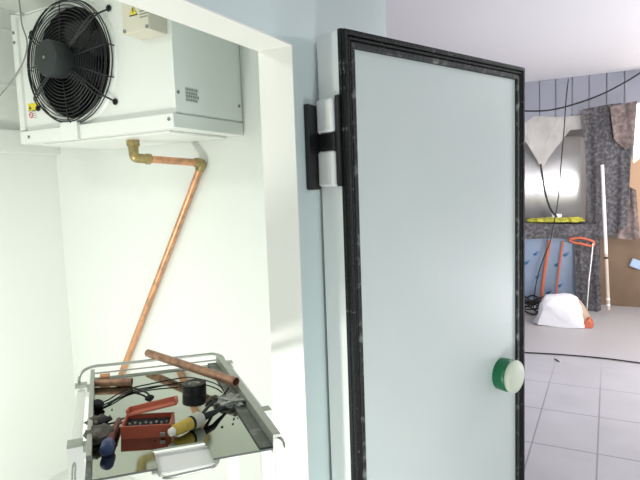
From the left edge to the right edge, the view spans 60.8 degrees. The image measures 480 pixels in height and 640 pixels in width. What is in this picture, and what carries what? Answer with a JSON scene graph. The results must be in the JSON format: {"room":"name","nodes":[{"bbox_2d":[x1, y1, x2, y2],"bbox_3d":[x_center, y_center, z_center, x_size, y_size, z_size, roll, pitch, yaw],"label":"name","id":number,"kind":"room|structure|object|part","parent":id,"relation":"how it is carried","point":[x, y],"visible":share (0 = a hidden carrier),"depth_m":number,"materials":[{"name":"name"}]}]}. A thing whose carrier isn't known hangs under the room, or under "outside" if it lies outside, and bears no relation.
{"room":"workshop under renovation","nodes":[
{"label":"workshop under renovation","id":0,"kind":"room"},
{"bbox_2d":[0,0,58,12],"bbox_3d":[-1.305,-1.037,1.225,1.725,0.080,2.737,1,6,28],"label":"ceiling","id":1,"kind":"structure","parent":0,"point":[26,5],"depth_m":2.61,"materials":[{"name":"white paint"}]},
{"bbox_2d":[0,7,75,479],"bbox_3d":[-2.075,0.129,1.767,0.110,2.550,2.737,1,6,28],"label":"wall","id":2,"kind":"structure","parent":0,"point":[37,385],"depth_m":2.78,"materials":[{"name":"white paint"}]},
{"bbox_2d":[0,129,59,154],"bbox_3d":[-1.842,-0.409,2.037,0.035,0.111,1.937,1,6,28],"label":"trim","id":3,"kind":"structure","parent":2,"relation":"attached to","point":[10,140],"depth_m":2.67,"materials":[{"name":"white"}]},
{"bbox_2d":[56,45,276,479],"bbox_3d":[-0.648,-0.003,2.617,1.835,2.550,0.113,1,6,28],"label":"wall","id":4,"kind":"structure","parent":0,"point":[119,214],"depth_m":2.59,"materials":[{"name":"white paint"}]},
{"bbox_2d":[11,0,242,149],"bbox_3d":[-0.849,-0.693,2.270,0.884,0.559,0.536,1,6,28],"label":"evaporator unit","id":5,"kind":"object","parent":4,"relation":"attached to","point":[94,74],"visible":1,"depth_m":2.11,"materials":[{"name":"white metal"}]},
{"bbox_2d":[0,0,27,95],"bbox_3d":[-1.362,-0.802,2.348,0.345,0.467,0.017,1,6,28],"label":"cable","id":6,"kind":"object","parent":5,"relation":"hanging from","point":[20,67],"visible":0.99,"depth_m":2.28,"materials":[{"name":"grey plastic"}]},
{"bbox_3d":[-1.138,-0.792,2.203,0.204,0.132,0.035,3,8,44],"label":"guard arm","id":7,"kind":"part","parent":5,"relation":"part of","materials":[{"name":"black plastic"}]},
{"bbox_2d":[11,3,61,14],"bbox_3d":[-1.152,-0.932,2.201,0.351,0.032,0.013,1,6,32],"label":"wire","id":8,"kind":"object","parent":5,"relation":"attached to","point":[59,3],"visible":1,"depth_m":2.17,"materials":[{"name":"grey"}]},
{"bbox_3d":[-1.132,-0.619,2.220,0.204,0.132,0.035,3,8,44],"label":"guard arm","id":9,"kind":"part","parent":5,"relation":"part of","materials":[{"name":"black plastic"}]},
{"bbox_3d":[-1.014,-0.703,2.141,0.140,0.140,0.149,1,6,28],"label":"motor","id":10,"kind":"part","parent":5,"relation":"part of","materials":[{"name":"grey metal"}]},
{"bbox_3d":[-0.898,-0.800,2.075,0.193,0.148,0.036,-1,6,11],"label":"guard arm","id":11,"kind":"part","parent":5,"relation":"part of","materials":[{"name":"black plastic"}]},
{"bbox_3d":[-0.891,-0.604,2.094,0.193,0.148,0.036,-1,6,11],"label":"guard arm","id":12,"kind":"part","parent":5,"relation":"part of","materials":[{"name":"black plastic"}]},
{"bbox_2d":[20,113,242,149],"bbox_3d":[-0.811,-0.451,2.341,0.872,0.063,0.425,1,6,28],"label":"drip tray","id":13,"kind":"object","parent":5,"relation":"on","point":[113,132],"depth_m":2.17,"materials":[{"name":"white metal"}]},
{"bbox_2d":[185,87,198,102],"bbox_3d":[-0.477,-0.541,2.037,0.001,0.048,0.072,1,6,28],"label":"print","id":14,"kind":"object","parent":5,"relation":"attached to","point":[191,93],"depth_m":2.04,"materials":[{"name":"grey paint"}]},
{"bbox_3d":[-0.435,-0.724,2.121,0.006,0.484,0.406,1,6,28],"label":"panel","id":15,"kind":"part","parent":5,"relation":"part of","materials":[{"name":"white metal"}]},
{"bbox_2d":[118,139,205,374],"bbox_3d":[-0.877,0.414,2.542,0.756,1.692,0.310,1,6,28],"label":"drain pipe","id":16,"kind":"object","parent":4,"relation":"attached to","point":[133,145],"visible":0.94,"depth_m":2.48,"materials":[{"name":"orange metal"}]},
{"bbox_2d":[189,0,385,479],"bbox_3d":[-0.427,0.149,0.960,0.108,2.550,2.850,1,6,28],"label":"wall","id":17,"kind":"structure","parent":0,"point":[299,23],"depth_m":1.60,"materials":[{"name":"blue"}]},
{"bbox_2d":[117,0,308,479],"bbox_3d":[-0.311,0.454,1.188,0.110,1.892,0.946,1,6,28],"label":"trim","id":18,"kind":"structure","parent":17,"relation":"attached to","point":[275,55],"depth_m":1.55,"materials":[{"name":"white paint"}]},
{"bbox_2d":[304,28,524,479],"bbox_3d":[0.416,0.322,1.900,1.036,1.908,0.182,-7,7,-40],"label":"room door","id":19,"kind":"structure","parent":17,"relation":"in","point":[424,229],"depth_m":1.79,"materials":[{"name":"white metal"}]},
{"bbox_3d":[0.016,-0.277,1.562,0.101,0.263,0.067,1,6,28],"label":"door hinge","id":20,"kind":"part","parent":19,"relation":"part of","materials":[{"name":"white plastic"}]},
{"bbox_3d":[0.419,0.317,1.951,0.962,1.906,0.093,-7,7,-40],"label":"door","id":21,"kind":"part","parent":19,"relation":"part of","materials":[{"name":"white metal"}]},
{"bbox_3d":[0.053,-0.280,1.541,0.013,0.256,0.016,-7,7,-40],"label":"door plate","id":22,"kind":"part","parent":19,"relation":"part of","materials":[{"name":"black plastic"}]},
{"bbox_3d":[0.724,0.524,2.123,0.126,0.126,0.050,-7,7,-40],"label":"release knob","id":23,"kind":"part","parent":19,"relation":"part of","materials":[{"name":"green plastic"}]},
{"bbox_3d":[0.748,0.526,2.095,0.128,0.128,0.028,-7,7,-40],"label":"release knob","id":24,"kind":"part","parent":19,"relation":"part of","materials":[{"name":"white plastic"}]},
{"bbox_2d":[49,304,639,479],"bbox_3d":[0.927,1.230,3.011,6.800,0.112,11.500,1,6,28],"label":"floor","id":25,"kind":"structure","parent":0,"point":[582,414],"depth_m":3.71,"materials":[{"name":"tile"}]},
{"bbox_2d":[67,352,284,479],"bbox_3d":[-0.326,0.876,1.304,0.438,1.028,0.724,-4,6,-22],"label":"trolley","id":26,"kind":"object","parent":25,"relation":"on","point":[254,431],"visible":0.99,"depth_m":1.17,"materials":[{"name":"silver metal"}]},
{"bbox_3d":[-0.461,0.443,1.021,0.010,0.005,0.118,-4,6,-24],"label":"wire handle","id":27,"kind":"part","parent":26,"relation":"part of","materials":[{"name":"silver metal"}]},
{"bbox_3d":[-0.494,0.886,1.180,0.030,0.925,0.030,-4,6,-22],"label":"post","id":28,"kind":"part","parent":26,"relation":"part of","materials":[{"name":"white metal"}]},
{"bbox_3d":[-0.633,0.858,1.528,0.030,0.925,0.030,-4,6,-22],"label":"post","id":29,"kind":"part","parent":26,"relation":"part of","materials":[{"name":"white metal"}]},
{"bbox_2d":[83,414,117,444],"bbox_3d":[-0.463,0.388,1.127,0.064,0.034,0.124,-6,7,-36],"label":"glove","id":30,"kind":"object","parent":26,"relation":"on","point":[99,432],"visible":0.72,"depth_m":1.09,"materials":[{"name":"grey fabric"}]},
{"bbox_2d":[98,416,111,423],"bbox_3d":[-0.453,0.379,1.146,0.023,0.015,0.034,1,6,28],"label":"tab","id":31,"kind":"object","parent":30,"relation":"on","point":[105,419],"visible":0.94,"depth_m":1.14,"materials":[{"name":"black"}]},
{"bbox_2d":[100,373,109,378],"bbox_3d":[-0.575,0.366,1.457,0.025,0.020,0.018,-4,6,-19],"label":"stub","id":32,"kind":"object","parent":26,"relation":"on","point":[106,375],"visible":0.71,"depth_m":1.45,"materials":[{"name":"orange metal"}]},
{"bbox_2d":[99,417,121,456],"bbox_3d":[-0.422,0.393,1.103,0.027,0.027,0.153,-3,6,-14],"label":"torch","id":33,"kind":"object","parent":26,"relation":"on","point":[107,446],"visible":0.98,"depth_m":1.04,"materials":[{"name":"blue plastic"}]},
{"bbox_2d":[94,378,132,386],"bbox_3d":[-0.536,0.370,1.414,0.096,0.024,0.021,-2,6,-5],"label":"pipe","id":34,"kind":"object","parent":26,"relation":"on","point":[118,382],"visible":0.96,"depth_m":1.41,"materials":[{"name":"brown metal"}]},
{"bbox_2d":[120,395,177,438],"bbox_3d":[-0.360,0.375,1.156,0.107,0.057,0.096,-3,6,-7],"label":"case","id":35,"kind":"object","parent":26,"relation":"on","point":[133,413],"visible":0.95,"depth_m":1.16,"materials":[{"name":"red plastic"}]},
{"bbox_3d":[-0.364,0.361,1.186,0.107,0.034,0.032,-3,6,-8],"label":"case lid","id":36,"kind":"part","parent":35,"relation":"part of","materials":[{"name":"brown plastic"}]},
{"bbox_3d":[-0.472,0.368,1.563,0.276,0.058,0.310,1,6,28],"label":"rail","id":37,"kind":"part","parent":26,"relation":"part of","materials":[{"name":"silver metal"}]},
{"bbox_3d":[-0.459,0.359,1.550,0.335,0.018,0.004,-4,6,-22],"label":"rail","id":38,"kind":"part","parent":26,"relation":"part of","materials":[{"name":"silver metal"}]},
{"bbox_2d":[93,377,222,424],"bbox_3d":[-0.416,0.376,1.334,0.168,0.028,0.324,3,7,43],"label":"lead","id":39,"kind":"object","parent":26,"relation":"on","point":[98,403],"visible":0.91,"depth_m":1.35,"materials":[{"name":"black rubber"}]},
{"bbox_2d":[94,399,104,408],"bbox_3d":[-0.520,0.382,1.271,0.038,0.021,0.029,1,6,28],"label":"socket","id":40,"kind":"object","parent":39,"relation":"attached to","point":[98,403],"depth_m":1.26,"materials":[{"name":"black plastic"}]},
{"bbox_3d":[-0.265,0.424,1.049,0.159,0.020,0.073,-4,6,-22],"label":"rail","id":41,"kind":"part","parent":26,"relation":"part of","materials":[{"name":"white metal"}]},
{"bbox_3d":[-0.241,0.421,1.011,0.123,0.011,0.057,-4,6,-20],"label":"handle","id":42,"kind":"part","parent":26,"relation":"part of","materials":[{"name":"silver metal"}]},
{"bbox_2d":[145,349,239,386],"bbox_3d":[-0.357,0.341,1.475,0.403,0.024,0.023,3,7,42],"label":"copper pipe","id":43,"kind":"object","parent":26,"relation":"on","point":[231,380],"visible":1,"depth_m":1.44,"materials":[{"name":"brown metal"}]},
{"bbox_2d":[182,379,205,396],"bbox_3d":[-0.317,0.371,1.373,0.059,0.026,0.059,1,6,28],"label":"tape roll","id":44,"kind":"object","parent":26,"relation":"on","point":[192,387],"visible":1,"depth_m":1.35,"materials":[{"name":"black plastic"}]},
{"bbox_2d":[168,387,229,435],"bbox_3d":[-0.248,0.379,1.229,0.049,0.033,0.277,0,6,17],"label":"tool","id":45,"kind":"object","parent":26,"relation":"on","point":[196,420],"visible":0.99,"depth_m":1.15,"materials":[{"name":"yellow"}]},
{"bbox_2d":[204,395,217,402],"bbox_3d":[-0.262,0.383,1.318,0.021,0.012,0.051,1,6,28],"label":"scrap","id":46,"kind":"object","parent":26,"relation":"on","point":[210,399],"visible":0.91,"depth_m":1.31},
{"bbox_2d":[214,393,245,407],"bbox_3d":[-0.213,0.379,1.298,0.083,0.023,0.066,-2,6,-4],"label":"scrap","id":47,"kind":"object","parent":26,"relation":"on","point":[229,400],"visible":1,"depth_m":1.28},
{"bbox_3d":[-0.260,0.831,1.675,0.030,0.925,0.030,-4,6,-22],"label":"post","id":48,"kind":"part","parent":26,"relation":"part of","materials":[{"name":"white metal"}]},
{"bbox_3d":[-0.114,0.860,1.318,0.030,0.925,0.030,-4,6,-22],"label":"post","id":49,"kind":"part","parent":26,"relation":"part of","materials":[{"name":"white metal"}]},
{"bbox_2d":[525,295,542,314],"bbox_3d":[2.367,0.722,6.156,0.364,0.210,0.242,1,6,28],"label":"cable coil","id":50,"kind":"object","parent":25,"relation":"on","point":[536,300],"visible":0.41,"depth_m":6.07,"materials":[{"name":"black rubber"}]},
{"bbox_2d":[539,240,550,299],"bbox_3d":[2.649,0.387,6.427,0.144,0.780,0.046,-2,5,2],"label":"batten","id":51,"kind":"object","parent":25,"relation":"on","point":[548,251],"visible":0.75,"depth_m":6.41,"materials":[{"name":"orange wood"}]},
{"bbox_2d":[525,238,577,301],"bbox_3d":[2.325,0.347,6.860,1.653,0.834,0.254,1,6,28],"label":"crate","id":52,"kind":"object","parent":25,"relation":"on","point":[535,249],"visible":0.39,"depth_m":6.50,"materials":[{"name":"blue plastic"}]},
{"bbox_2d":[525,221,599,239],"bbox_3d":[2.397,-0.090,6.729,1.891,0.286,0.348,1,6,28],"label":"pad","id":53,"kind":"object","parent":52,"relation":"on","point":[533,230],"visible":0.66,"depth_m":6.36,"materials":[{"name":"grey fabric"}]},
{"bbox_2d":[526,217,584,221],"bbox_3d":[2.785,-0.248,6.464,0.656,0.062,0.234,1,6,28],"label":"cloth","id":54,"kind":"object","parent":53,"relation":"on","point":[547,219],"visible":0.98,"depth_m":6.39,"materials":[{"name":"yellow fabric"}]},
{"bbox_2d":[525,136,585,220],"bbox_3d":[2.733,-0.331,7.438,1.577,2.044,1.200,1,6,28],"label":"metal sheet","id":55,"kind":"object","parent":25,"relation":"on","point":[572,193],"visible":0.41,"depth_m":6.70,"materials":[{"name":"silver metal"}]},
{"bbox_2d":[555,241,563,291],"bbox_3d":[2.788,0.393,6.364,0.109,0.768,0.025,-1,6,11],"label":"batten","id":56,"kind":"object","parent":25,"relation":"on","point":[562,244],"visible":0.79,"depth_m":6.35,"materials":[{"name":"orange"}]},
{"bbox_2d":[534,292,592,327],"bbox_3d":[2.551,0.705,5.703,0.550,0.322,0.484,1,6,28],"label":"sack","id":57,"kind":"object","parent":25,"relation":"on","point":[563,310],"visible":1,"depth_m":5.54,"materials":[{"name":"white"}]},
{"bbox_2d":[568,237,594,310],"bbox_3d":[2.933,0.418,6.131,0.279,0.906,0.110,1,7,32],"label":"tool","id":58,"kind":"object","parent":25,"relation":"on","point":[572,238],"visible":0.97,"depth_m":6.08,"materials":[{"name":"silver metal"}]},
{"bbox_3d":[2.938,0.021,6.123,0.279,0.116,0.039,1,7,32],"label":"orange handle","id":59,"kind":"part","parent":58,"relation":"part of","materials":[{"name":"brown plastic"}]},
{"bbox_2d":[525,352,639,363],"bbox_3d":[2.193,0.984,4.551,1.484,0.012,0.106,1,6,26],"label":"cable","id":60,"kind":"object","parent":25,"relation":"on","point":[525,352],"visible":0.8,"depth_m":4.59,"materials":[{"name":"black plastic"}]},
{"bbox_2d":[574,238,600,311],"bbox_3d":[3.040,0.419,6.201,0.286,0.882,0.134,1,6,28],"label":"drape","id":61,"kind":"object","parent":25,"relation":"on","point":[582,253],"visible":0.84,"depth_m":6.19,"materials":[{"name":"grey fabric"}]},
{"bbox_2d":[600,165,609,309],"bbox_3d":[3.146,-0.038,6.013,0.041,1.584,0.348,-1,6,12],"label":"pipe","id":62,"kind":"object","parent":25,"relation":"on","point":[601,166],"visible":1,"depth_m":6.00,"materials":[{"name":"white plastic"}]},
{"bbox_2d":[600,238,639,306],"bbox_3d":[4.147,0.383,6.002,1.922,0.799,0.030,1,6,28],"label":"board","id":63,"kind":"object","parent":25,"relation":"on","point":[624,280],"visible":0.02,"depth_m":6.33,"materials":[{"name":"brown cardboard"}]},
{"bbox_2d":[629,157,639,231],"bbox_3d":[3.693,-0.518,6.134,0.396,1.002,0.020,1,6,28],"label":"board","id":64,"kind":"object","parent":63,"relation":"on","point":[635,167],"visible":0.31,"depth_m":6.17,"materials":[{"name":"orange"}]},
{"bbox_2d":[629,258,639,268],"bbox_3d":[3.615,0.273,6.238,0.137,0.126,0.040,1,6,28],"label":"mask","id":65,"kind":"object","parent":63,"relation":"hanging from","point":[634,263],"visible":1,"depth_m":6.22,"materials":[{"name":"blue"}]},
{"bbox_2d":[385,0,639,81],"bbox_3d":[1.156,-1.601,3.361,6.800,0.100,10.100,1,6,28],"label":"ceiling","id":66,"kind":"structure","parent":0,"point":[550,39],"depth_m":4.32,"materials":[{"name":"white paint"}]},
{"bbox_2d":[533,79,568,307],"bbox_3d":[2.614,-0.437,6.192,0.371,2.678,0.012,1,6,28],"label":"cable","id":67,"kind":"object","parent":66,"relation":"hanging from","point":[568,79],"visible":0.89,"depth_m":6.13,"materials":[{"name":"black plastic"}]},
{"bbox_2d":[525,72,639,111],"bbox_3d":[2.979,-1.777,6.264,1.763,0.519,0.080,1,6,28],"label":"cable","id":68,"kind":"object","parent":66,"relation":"hanging from","point":[639,72],"visible":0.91,"depth_m":6.23,"materials":[{"name":"black plastic"}]},
{"bbox_2d":[540,164,557,216],"bbox_3d":[2.618,-0.565,6.244,0.197,0.619,0.022,1,6,28],"label":"cable","id":69,"kind":"object","parent":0,"point":[541,170],"visible":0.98,"depth_m":6.25,"materials":[{"name":"black plastic"}]},
{"bbox_2d":[525,69,639,121],"bbox_3d":[2.816,-1.510,6.511,6.396,0.800,0.065,1,6,28],"label":"wall","id":70,"kind":"structure","parent":0,"point":[544,94],"depth_m":6.35,"materials":[{"name":"grey"}]},
{"bbox_2d":[525,115,582,166],"bbox_3d":[2.678,-1.183,6.559,0.872,0.627,0.036,1,6,28],"label":"wrapping paper","id":71,"kind":"object","parent":70,"relation":"attached to","point":[543,134],"visible":0.82,"depth_m":6.54,"materials":[{"name":"white paper"}]},
{"bbox_2d":[633,103,639,162],"bbox_3d":[3.998,-0.833,6.061,0.900,1.496,0.020,1,6,28],"label":"window","id":72,"kind":"structure","parent":70,"relation":"in","point":[636,148],"depth_m":6.21,"materials":[{"name":"white"}]},
{"bbox_2d":[565,114,632,240],"bbox_3d":[3.534,-0.723,7.890,6.800,2.680,0.100,1,6,28],"label":"wall","id":73,"kind":"structure","parent":0,"point":[578,132],"depth_m":7.69,"materials":[{"name":"grey paint"}]},
{"bbox_2d":[583,103,631,235],"bbox_3d":[3.251,-0.781,6.172,0.505,1.485,0.099,1,6,30],"label":"blanket","id":74,"kind":"object","parent":73,"relation":"hanging from","point":[601,148],"visible":0.88,"depth_m":6.17,"materials":[{"name":"grey fabric"}]},
{"bbox_2d":[610,101,636,149],"bbox_3d":[3.327,-1.249,5.987,0.258,0.519,0.055,1,6,28],"label":"flap","id":75,"kind":"object","parent":74,"relation":"hanging from","point":[623,116],"visible":1,"depth_m":5.98,"materials":[{"name":"fabric"}]},
{"bbox_2d":[617,187,639,239],"bbox_3d":[3.474,-0.302,6.132,0.226,0.609,0.065,1,6,28],"label":"felt remnant","id":76,"kind":"object","parent":74,"relation":"attached to","point":[631,231],"visible":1,"depth_m":6.12,"materials":[{"name":"fabric"}]}
]}

